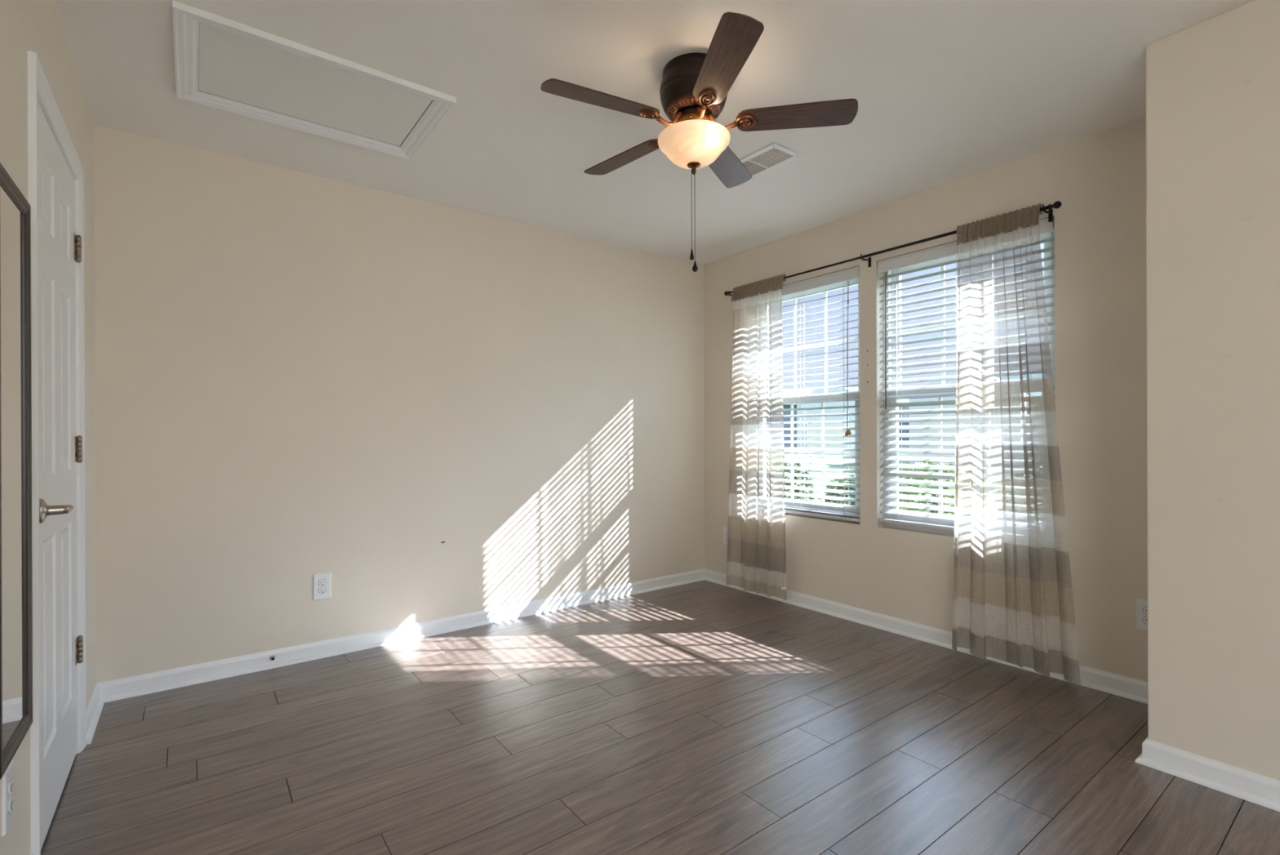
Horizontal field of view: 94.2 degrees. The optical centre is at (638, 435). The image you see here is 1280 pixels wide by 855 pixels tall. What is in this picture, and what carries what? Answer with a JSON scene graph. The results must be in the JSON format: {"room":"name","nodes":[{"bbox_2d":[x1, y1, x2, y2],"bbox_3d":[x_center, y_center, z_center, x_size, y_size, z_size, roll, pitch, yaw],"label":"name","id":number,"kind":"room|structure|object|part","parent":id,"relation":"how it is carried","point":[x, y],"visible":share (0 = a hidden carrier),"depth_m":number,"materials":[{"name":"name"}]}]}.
{"room":"empty bedroom","nodes":[
{"label":"empty bedroom","id":0,"kind":"room"},
{"bbox_2d":[0,0,96,854],"bbox_3d":[-0.813,-0.036,0.413,0.150,2.560,5.138,0,0,-37],"label":"wall","id":1,"kind":"structure","parent":0,"point":[36,26],"depth_m":1.72,"materials":[{"name":"beige paint"}]},
{"bbox_2d":[1,758,13,835],"bbox_3d":[-1.380,0.790,1.302,0.008,0.130,0.080,0,0,-37],"label":"wall outlet","id":2,"kind":"object","parent":1,"relation":"attached to","point":[7,779],"visible":0.98,"depth_m":1.29,"materials":[{"name":"white plastic"}]},
{"bbox_2d":[8,777,13,813],"bbox_3d":[-1.378,0.790,1.304,0.003,0.071,0.038,0,0,-37],"label":"receptacle","id":3,"kind":"object","parent":2,"relation":"attached to","point":[10,779],"depth_m":1.30,"materials":[{"name":"white plastic"}]},
{"bbox_2d":[0,162,32,778],"bbox_3d":[-1.355,0.068,1.280,0.024,1.221,0.295,0,0,-37],"label":"wall mirror","id":4,"kind":"object","parent":1,"relation":"attached to","point":[15,369],"visible":1,"depth_m":1.30,"materials":[{"name":"beige mirror"}]},
{"bbox_2d":[27,50,86,854],"bbox_3d":[-1.819,0.081,1.793,0.132,2.091,0.827,0,0,-37],"label":"door frame","id":5,"kind":"structure","parent":1,"relation":"attached to","point":[38,87],"depth_m":1.51,"materials":[{"name":"white paint"}]},
{"bbox_2d":[37,100,83,848],"bbox_3d":[-1.773,0.108,1.835,0.097,2.013,0.710,0,0,-37],"label":"door","id":6,"kind":"structure","parent":1,"relation":"in","point":[59,246],"depth_m":1.80,"materials":[{"name":"white paint"}]},
{"bbox_3d":[-1.584,0.203,1.610,0.059,0.066,0.066,0,0,-37],"label":"handle","id":7,"kind":"part","parent":6,"relation":"part of","materials":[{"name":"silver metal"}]},
{"bbox_3d":[-1.597,0.203,1.662,0.024,0.023,0.118,0,0,-37],"label":"lever","id":8,"kind":"part","parent":6,"relation":"part of","materials":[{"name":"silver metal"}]},
{"bbox_2d":[85,683,104,744],"bbox_3d":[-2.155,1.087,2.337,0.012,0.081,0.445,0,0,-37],"label":"baseboard","id":9,"kind":"structure","parent":1,"relation":"attached to","point":[94,700],"depth_m":2.35,"materials":[{"name":"white paint"}]},
{"bbox_2d":[93,124,704,682],"bbox_3d":[-0.940,-0.038,3.626,3.812,2.560,0.150,0,0,-37],"label":"wall","id":10,"kind":"structure","parent":0,"point":[299,375],"depth_m":3.12,"materials":[{"name":"beige paint"}]},
{"bbox_2d":[313,572,330,599],"bbox_3d":[-1.611,0.767,3.021,0.080,0.130,0.008,0,0,-37],"label":"wall outlet","id":11,"kind":"object","parent":10,"relation":"attached to","point":[322,581],"visible":1,"depth_m":3.02,"materials":[{"name":"white plastic"}]},
{"bbox_2d":[318,578,326,593],"bbox_3d":[-1.610,0.767,3.020,0.038,0.071,0.001,0,0,-37],"label":"receptacle","id":12,"kind":"object","parent":11,"relation":"attached to","point":[322,582],"depth_m":3.02,"materials":[{"name":"white plastic"}]},
{"bbox_2d":[96,568,704,702],"bbox_3d":[-0.887,1.081,3.562,3.512,0.081,0.012,0,0,-37],"label":"baseboard","id":13,"kind":"structure","parent":10,"relation":"attached to","point":[149,680],"depth_m":3.12,"materials":[{"name":"white paint"}]},
{"bbox_2d":[269,654,275,660],"bbox_3d":[-1.772,1.079,2.874,0.023,0.023,0.024,0,0,-37],"label":"door stop","id":14,"kind":"object","parent":13,"relation":"attached to","point":[272,657],"visible":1,"depth_m":2.87,"materials":[{"name":"metal"}]},
{"bbox_2d":[54,0,1255,264],"bbox_3d":[0.600,-1.382,1.573,3.812,0.120,5.288,0,0,-37],"label":"ceiling","id":15,"kind":"structure","parent":0,"point":[945,91],"depth_m":2.27,"materials":[{"name":"paint"}]},
{"bbox_2d":[172,0,456,159],"bbox_3d":[-1.244,-1.306,2.299,0.872,0.021,0.604,0,0,-37],"label":"attic hatch","id":16,"kind":"object","parent":15,"relation":"attached to","point":[221,63],"visible":1,"depth_m":2.25,"materials":[{"name":"white paint"}]},
{"bbox_3d":[-1.244,-1.314,2.297,0.736,0.001,0.466,0,0,-37],"label":"panel","id":17,"kind":"part","parent":16,"relation":"part of","materials":[{"name":"white paint"}]},
{"bbox_2d":[540,12,857,271],"bbox_3d":[0.170,-0.958,2.172,1.089,0.726,1.084,0,0,-37],"label":"ceiling fan","id":18,"kind":"object","parent":15,"relation":"hanging from","point":[695,87],"visible":1,"depth_m":2.07,"materials":[{"name":"brown wood"}]},
{"bbox_3d":[-0.122,-1.128,2.001,0.421,0.006,0.122,0,12,-27],"label":"blade","id":19,"kind":"part","parent":18,"relation":"part of","materials":[{"name":"brown wood"}]},
{"bbox_3d":[-0.056,-1.128,2.419,0.421,0.006,0.122,0,12,45],"label":"blade","id":20,"kind":"part","parent":18,"relation":"part of","materials":[{"name":"brown wood"}]},
{"bbox_3d":[0.111,-1.132,2.120,0.108,0.067,0.020,0,0,-27],"label":"blade arm","id":21,"kind":"part","parent":18,"relation":"part of","materials":[{"name":"orange metal"}]},
{"bbox_3d":[0.192,-0.823,2.165,0.003,0.293,0.003,0,0,-37],"label":"pull chain","id":22,"kind":"part","parent":18,"relation":"part of","materials":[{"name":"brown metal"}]},
{"bbox_2d":[666,95,721,123],"bbox_3d":[0.199,-1.172,2.165,0.200,0.018,0.200,0,0,-37],"label":"fitting","id":23,"kind":"object","parent":18,"relation":"attached to","point":[681,105],"depth_m":2.11,"materials":[{"name":"brown metal"}]},
{"bbox_3d":[0.200,-1.034,2.165,0.263,0.102,0.263,0,0,-37],"label":"lamp shade","id":24,"kind":"part","parent":18,"relation":"part of","materials":[{"name":"white glass"}]},
{"bbox_3d":[0.203,-0.790,2.165,0.003,0.322,0.003,0,0,-37],"label":"pull chain","id":25,"kind":"part","parent":18,"relation":"part of","materials":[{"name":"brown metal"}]},
{"bbox_3d":[0.215,-1.132,2.067,0.020,0.067,0.108,0,0,-9],"label":"blade arm","id":26,"kind":"part","parent":18,"relation":"part of","materials":[{"name":"orange metal"}]},
{"bbox_3d":[0.297,-1.133,2.149,0.108,0.067,0.020,0,0,9],"label":"blade arm","id":27,"kind":"part","parent":18,"relation":"part of","materials":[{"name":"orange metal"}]},
{"bbox_3d":[0.256,-1.129,1.809,0.122,0.006,0.421,12,-2,-9],"label":"blade","id":28,"kind":"part","parent":18,"relation":"part of","materials":[{"name":"brown wood"}]},
{"bbox_3d":[0.362,-1.130,2.486,0.122,0.006,0.421,-14,-6,26],"label":"blade","id":29,"kind":"part","parent":18,"relation":"part of","materials":[{"name":"wood"}]},
{"bbox_3d":[0.555,-1.130,2.109,0.421,0.006,0.122,0,-12,9],"label":"blade","id":30,"kind":"part","parent":18,"relation":"part of","materials":[{"name":"brown wood"}]},
{"bbox_2d":[739,142,801,178],"bbox_3d":[0.580,-1.319,2.887,0.198,0.009,0.364,0,0,-37],"label":"ceiling vent","id":31,"kind":"object","parent":15,"relation":"in","point":[774,155],"visible":0.72,"depth_m":2.83,"materials":[{"name":"metal"}]},
{"bbox_2d":[40,579,1279,854],"bbox_3d":[0.562,1.178,1.545,3.642,0.120,4.997,0,0,-37],"label":"floor","id":32,"kind":"structure","parent":0,"point":[715,718],"depth_m":2.10,"materials":[{"name":"brown wood"}]},
{"bbox_2d":[703,116,1147,681],"bbox_3d":[2.113,-0.049,2.615,0.150,2.560,5.138,0,0,-37],"label":"wall","id":33,"kind":"structure","parent":0,"point":[1099,180],"depth_m":2.72,"materials":[{"name":"beige paint"}]},
{"bbox_2d":[723,526,728,544],"bbox_3d":[0.655,0.749,4.425,0.008,0.130,0.080,0,0,-37],"label":"wall outlet","id":34,"kind":"object","parent":33,"relation":"attached to","point":[725,528],"visible":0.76,"depth_m":4.44,"materials":[{"name":"white plastic"}]},
{"bbox_2d":[782,276,860,522],"bbox_3d":[1.138,-0.240,3.972,0.093,1.552,0.893,0,0,-37],"label":"window","id":35,"kind":"structure","parent":33,"relation":"in","point":[854,281],"depth_m":3.86,"materials":[{"name":"white plastic"}]},
{"bbox_3d":[1.145,-0.599,3.977,0.028,0.765,0.825,0,0,-37],"label":"sash","id":36,"kind":"part","parent":35,"relation":"part of","materials":[{"name":"glass"}]},
{"bbox_2d":[782,266,860,521],"bbox_3d":[1.065,-0.245,3.916,0.081,1.531,0.879,0,0,-37],"label":"window blind","id":37,"kind":"object","parent":35,"relation":"attached to","point":[852,273],"visible":0.61,"depth_m":3.78,"materials":[{"name":"white plastic"}]},
{"bbox_3d":[1.079,0.511,3.925,0.050,0.019,0.875,0,0,-37],"label":"rail","id":38,"kind":"part","parent":37,"relation":"part of","materials":[{"name":"grey plastic"}]},
{"bbox_3d":[1.073,-0.228,3.930,0.053,1.476,0.673,0,0,-37],"label":"ladder cord","id":39,"kind":"part","parent":37,"relation":"part of","materials":[{"name":"white fabric"}]},
{"bbox_3d":[1.267,-0.489,3.604,0.013,0.915,0.015,0,0,-37],"label":"lift cord","id":40,"kind":"part","parent":37,"relation":"part of","materials":[{"name":"white fabric"}]},
{"bbox_3d":[1.119,0.113,3.956,0.028,0.757,0.825,0,0,-37],"label":"sash","id":41,"kind":"part","parent":35,"relation":"part of","materials":[{"name":"white plastic"}]},
{"bbox_3d":[1.138,-0.240,3.972,0.093,1.552,0.893,0,0,-37],"label":"frame","id":42,"kind":"part","parent":35,"relation":"part of","materials":[{"name":"white plastic"}]},
{"bbox_2d":[724,200,1062,295],"bbox_3d":[1.281,-1.018,3.512,0.094,0.062,2.100,0,0,-37],"label":"curtain rod","id":43,"kind":"object","parent":33,"relation":"attached to","point":[1057,204],"visible":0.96,"depth_m":3.24,"materials":[{"name":"black metal"}]},
{"bbox_2d":[726,273,786,599],"bbox_3d":[0.793,0.013,4.078,0.079,2.145,0.495,0,0,-37],"label":"curtain","id":44,"kind":"object","parent":43,"relation":"hanging from","point":[756,560],"visible":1,"depth_m":4.04,"materials":[{"name":"fabric"}]},
{"bbox_2d":[951,203,1080,684],"bbox_3d":[1.754,0.013,2.800,0.080,2.151,0.547,0,0,-37],"label":"curtain","id":45,"kind":"object","parent":43,"relation":"hanging from","point":[1013,602],"visible":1,"depth_m":2.81,"materials":[{"name":"fabric"}]},
{"bbox_2d":[704,568,1147,703],"bbox_3d":[1.352,1.073,3.496,0.012,0.081,2.811,0,0,-37],"label":"baseboard","id":46,"kind":"structure","parent":33,"relation":"attached to","point":[1108,679],"depth_m":3.29,"materials":[{"name":"white paint"}]},
{"bbox_2d":[882,230,1054,534],"bbox_3d":[1.742,-0.241,3.169,0.093,1.552,0.893,0,0,-37],"label":"window","id":47,"kind":"structure","parent":33,"relation":"in","point":[1051,234],"depth_m":3.36,"materials":[{"name":"white plastic"}]},
{"bbox_3d":[1.722,0.111,3.154,0.028,0.757,0.825,0,0,-37],"label":"sash","id":48,"kind":"part","parent":47,"relation":"part of","materials":[{"name":"white plastic"}]},
{"bbox_2d":[877,217,1054,530],"bbox_3d":[1.670,-0.255,3.115,0.078,1.514,0.879,0,0,-37],"label":"window blind","id":49,"kind":"object","parent":47,"relation":"attached to","point":[948,249],"visible":0.44,"depth_m":3.27,"materials":[{"name":"white plastic"}]},
{"bbox_3d":[1.683,0.492,3.123,0.050,0.019,0.875,0,0,-37],"label":"rail","id":50,"kind":"part","parent":49,"relation":"part of","materials":[{"name":"grey plastic"}]},
{"bbox_3d":[1.677,-0.238,3.128,0.053,1.459,0.673,0,0,-37],"label":"ladder cord","id":51,"kind":"part","parent":49,"relation":"part of","materials":[{"name":"white fabric"}]},
{"bbox_3d":[1.748,-0.601,3.175,0.028,0.765,0.825,0,0,-37],"label":"sash","id":52,"kind":"part","parent":47,"relation":"part of","materials":[{"name":"glass"}]},
{"bbox_2d":[1136,597,1147,631],"bbox_3d":[2.122,0.752,2.475,0.008,0.130,0.080,0,0,-37],"label":"wall outlet","id":53,"kind":"object","parent":33,"relation":"attached to","point":[1141,604],"visible":0.37,"depth_m":2.49,"materials":[{"name":"white plastic"}]},
{"bbox_2d":[1142,606,1147,623],"bbox_3d":[2.121,0.752,2.474,0.001,0.071,0.038,0,0,-37],"label":"receptacle","id":54,"kind":"object","parent":53,"relation":"attached to","point":[1144,608],"depth_m":2.48,"materials":[{"name":"white plastic"}]},
{"bbox_2d":[1146,0,1279,780],"bbox_3d":[2.617,-0.050,1.329,0.591,2.560,2.177,0,0,-37],"label":"wall","id":55,"kind":"structure","parent":0,"point":[1213,84],"depth_m":1.88,"materials":[{"name":"beige paint"}]},
{"bbox_2d":[1134,738,1279,811],"bbox_3d":[2.376,1.071,1.153,0.012,0.081,2.189,0,0,-37],"label":"baseboard","id":56,"kind":"structure","parent":55,"relation":"attached to","point":[1251,782],"depth_m":1.88,"materials":[{"name":"white paint"}]},
{"label":"outside","id":57,"kind":"structure","parent":0,"visible":0},
{"bbox_2d":[784,455,955,514],"bbox_3d":[28.282,1.419,40.054,86.645,0.150,150.000,0,0,-37],"label":"lawn","id":58,"kind":"structure","parent":57,"point":[795,458],"depth_m":26.27,"materials":[{"name":"green plant"}]},
{"bbox_2d":[784,462,816,501],"bbox_3d":[2.485,0.943,10.193,1.149,1.045,1.128,0,0,-37],"label":"shrub","id":59,"kind":"object","parent":58,"relation":"on","point":[795,464],"visible":0.2,"depth_m":9.93,"materials":[{"name":"green plant"}]},
{"bbox_2d":[820,472,855,505],"bbox_3d":[3.251,1.016,9.041,1.061,0.896,1.029,0,0,-37],"label":"shrub","id":60,"kind":"object","parent":58,"relation":"on","point":[839,495],"visible":0.15,"depth_m":8.92,"materials":[{"name":"green plant"}]},
{"bbox_2d":[782,381,919,455],"bbox_3d":[14.033,-1.208,45.807,22.800,5.200,10.980,0,0,17],"label":"house","id":61,"kind":"structure","parent":58,"relation":"on","point":[837,389],"depth_m":40.70,"materials":[{"name":"grey"}]},
{"bbox_3d":[13.015,0.299,40.421,3.168,2.200,0.080,0,0,17],"label":"garage door","id":62,"kind":"part","parent":61,"relation":"part of","materials":[{"name":"beige"}]},
{"bbox_3d":[18.416,-0.271,41.328,1.300,1.500,0.020,0,0,17],"label":"pane","id":63,"kind":"part","parent":61,"relation":"part of","materials":[{"name":"glass"}]},
{"bbox_2d":[898,461,955,515],"bbox_3d":[4.024,0.886,8.087,1.282,1.150,1.286,0,0,-37],"label":"shrub","id":64,"kind":"object","parent":58,"relation":"on","point":[918,463],"visible":0.16,"depth_m":7.91,"materials":[{"name":"green plant"}]},
{"bbox_3d":[4.011,1.111,8.059,0.074,0.700,0.074,0,0,-14],"label":"stem","id":65,"kind":"part","parent":64,"relation":"part of","materials":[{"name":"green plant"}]},
{"bbox_2d":[908,364,955,465],"bbox_3d":[20.524,-0.819,24.431,14.800,4.400,10.980,0,0,40],"label":"house","id":66,"kind":"structure","parent":58,"relation":"on","point":[948,373],"depth_m":24.41,"materials":[{"name":"beige"}]},
{"bbox_3d":[12.888,0.310,23.733,2.880,2.200,0.080,0,0,40],"label":"garage door","id":67,"kind":"part","parent":66,"relation":"part of","materials":[{"name":"beige"}]}
]}

